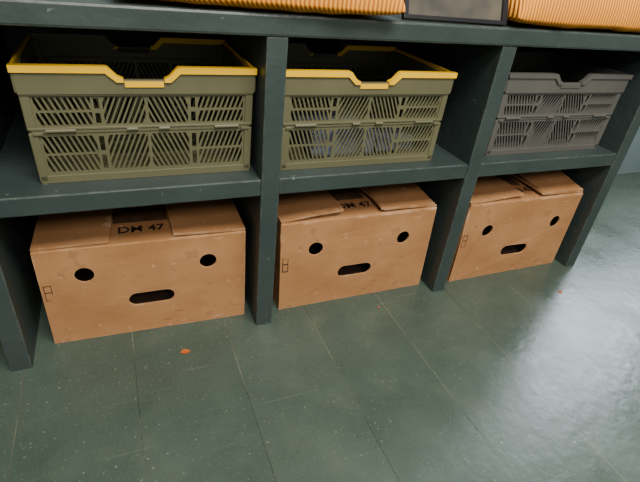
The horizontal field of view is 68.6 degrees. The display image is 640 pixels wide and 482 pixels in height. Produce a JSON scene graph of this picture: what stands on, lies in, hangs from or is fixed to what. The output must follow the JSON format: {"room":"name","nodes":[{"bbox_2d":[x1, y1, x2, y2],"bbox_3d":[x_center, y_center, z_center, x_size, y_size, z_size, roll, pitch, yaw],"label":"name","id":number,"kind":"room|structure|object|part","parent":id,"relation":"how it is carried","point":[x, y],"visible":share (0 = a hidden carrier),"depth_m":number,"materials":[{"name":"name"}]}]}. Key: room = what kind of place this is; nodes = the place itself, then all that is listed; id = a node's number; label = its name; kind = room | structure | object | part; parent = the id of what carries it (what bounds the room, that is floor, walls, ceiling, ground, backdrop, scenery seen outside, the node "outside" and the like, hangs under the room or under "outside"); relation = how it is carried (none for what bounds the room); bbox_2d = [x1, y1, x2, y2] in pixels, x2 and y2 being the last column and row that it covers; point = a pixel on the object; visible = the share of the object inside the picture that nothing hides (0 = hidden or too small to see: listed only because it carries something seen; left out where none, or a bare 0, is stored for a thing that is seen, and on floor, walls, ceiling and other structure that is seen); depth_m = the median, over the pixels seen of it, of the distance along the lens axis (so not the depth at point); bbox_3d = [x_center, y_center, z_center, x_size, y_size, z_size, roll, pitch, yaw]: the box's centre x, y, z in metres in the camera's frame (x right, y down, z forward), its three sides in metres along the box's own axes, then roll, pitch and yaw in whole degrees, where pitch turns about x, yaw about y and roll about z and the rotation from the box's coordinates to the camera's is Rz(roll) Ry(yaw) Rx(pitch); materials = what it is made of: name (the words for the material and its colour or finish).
{"room":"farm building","nodes":[
{"label":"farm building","id":0,"kind":"room"},
{"bbox_2d":[0,172,639,481],"bbox_3d":[1.376,1.016,0.329,9.000,0.050,4.620,-7,35,-21],"label":"floor","id":1,"kind":"structure","parent":0,"point":[506,376],"depth_m":1.09,"materials":[{"name":"green tile"}]},
{"bbox_2d":[30,198,245,343],"bbox_3d":[-0.469,0.011,1.269,0.458,0.277,0.364,-6,34,-20],"label":"cardboard box","id":2,"kind":"object","parent":1,"relation":"on","point":[103,272],"visible":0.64,"depth_m":1.12,"materials":[{"name":"brown cardboard"}]},
{"bbox_2d":[180,349,189,353],"bbox_3d":[-0.328,0.269,1.143,0.022,0.002,0.015,7,32,0],"label":"scrap","id":3,"kind":"object","parent":1,"relation":"on","point":[184,351],"visible":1,"depth_m":1.14,"materials":[{"name":"orange"}]},
{"bbox_2d":[0,0,639,370],"bbox_3d":[-0.225,-0.256,1.288,2.302,0.756,0.618,-7,35,-21],"label":"shelving unit","id":4,"kind":"object","parent":1,"relation":"on","point":[482,56],"visible":0.55,"depth_m":1.09,"materials":[{"name":"paint"}]},
{"bbox_2d":[0,100,260,217],"bbox_3d":[-0.479,-0.243,1.169,0.518,0.040,0.598,-7,35,-21],"label":"shelf","id":5,"kind":"object","parent":4,"relation":"attached to","point":[22,192],"depth_m":0.96,"materials":[{"name":"paint"}]},
{"bbox_2d":[6,31,256,183],"bbox_3d":[-0.391,-0.304,1.034,0.429,0.224,0.306,-7,35,-21],"label":"crate","id":6,"kind":"object","parent":4,"relation":"on","point":[75,151],"visible":1,"depth_m":0.95,"materials":[{"name":"green plastic"}]},
{"bbox_3d":[-0.336,-0.399,1.531,2.268,0.716,0.014,-7,35,-21],"label":"panel","id":7,"kind":"part","parent":4,"relation":"part of","materials":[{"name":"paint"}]},
{"bbox_2d":[157,0,405,14],"bbox_3d":[-0.154,-0.582,0.985,0.536,0.130,0.487,-5,34,-18],"label":"cushion","id":8,"kind":"object","parent":4,"relation":"on","point":[360,7],"visible":1,"depth_m":0.85,"materials":[{"name":"orange fabric"}]},
{"bbox_3d":[-0.188,-0.557,1.097,2.302,0.039,0.614,-7,35,-21],"label":"seat","id":9,"kind":"part","parent":4,"relation":"part of","materials":[{"name":"paint"}]},
{"bbox_2d":[280,42,457,170],"bbox_3d":[0.058,-0.355,1.200,0.429,0.224,0.306,-7,35,-21],"label":"crate","id":10,"kind":"object","parent":4,"relation":"on","point":[311,139],"visible":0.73,"depth_m":1.12,"materials":[{"name":"green plastic"}]},
{"bbox_2d":[279,98,467,193],"bbox_3d":[0.038,-0.309,1.373,0.518,0.040,0.598,-7,35,-21],"label":"shelf","id":11,"kind":"object","parent":4,"relation":"attached to","point":[446,163],"depth_m":1.15,"materials":[{"name":"paint"}]},
{"bbox_2d":[401,0,508,25],"bbox_3d":[0.291,-0.635,0.966,0.262,0.326,0.116,-6,34,-20],"label":"picture frame","id":12,"kind":"object","parent":4,"relation":"on","point":[482,12],"visible":1,"depth_m":1.00,"materials":[{"name":"grey"}]},
{"bbox_2d":[478,106,615,176],"bbox_3d":[0.555,-0.376,1.577,0.518,0.040,0.598,-7,35,-21],"label":"shelf","id":13,"kind":"object","parent":4,"relation":"attached to","point":[604,155],"depth_m":1.35,"materials":[{"name":"paint"}]},
{"bbox_2d":[485,50,633,155],"bbox_3d":[0.614,-0.429,1.423,0.448,0.224,0.306,-7,35,-21],"label":"crate","id":14,"kind":"object","parent":4,"relation":"on","point":[538,129],"visible":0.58,"depth_m":1.33,"materials":[{"name":"grey plastic"}]},
{"bbox_2d":[507,0,639,32],"bbox_3d":[0.634,-0.691,1.303,0.629,0.133,0.488,-8,35,-22],"label":"cushion","id":15,"kind":"object","parent":4,"relation":"on","point":[608,15],"visible":0.69,"depth_m":1.09,"materials":[{"name":"orange fabric"}]},
{"bbox_2d":[273,182,436,308],"bbox_3d":[0.043,-0.057,1.449,0.470,0.302,0.363,-7,35,-21],"label":"cardboard box","id":16,"kind":"object","parent":1,"relation":"on","point":[333,244],"visible":0.59,"depth_m":1.30,"materials":[{"name":"brown cardboard"}]},
{"bbox_2d":[447,170,582,281],"bbox_3d":[0.569,-0.122,1.643,0.450,0.312,0.364,-7,35,-21],"label":"cardboard box","id":17,"kind":"object","parent":1,"relation":"on","point":[520,220],"visible":0.67,"depth_m":1.50,"materials":[{"name":"brown cardboard"}]},
{"bbox_2d":[617,127,639,173],"bbox_3d":[0.638,-1.389,1.416,9.000,2.700,0.120,-7,35,-21],"label":"wall","id":18,"kind":"structure","parent":0,"point":[631,162],"depth_m":2.48,"materials":[{"name":"paint"}]}
]}

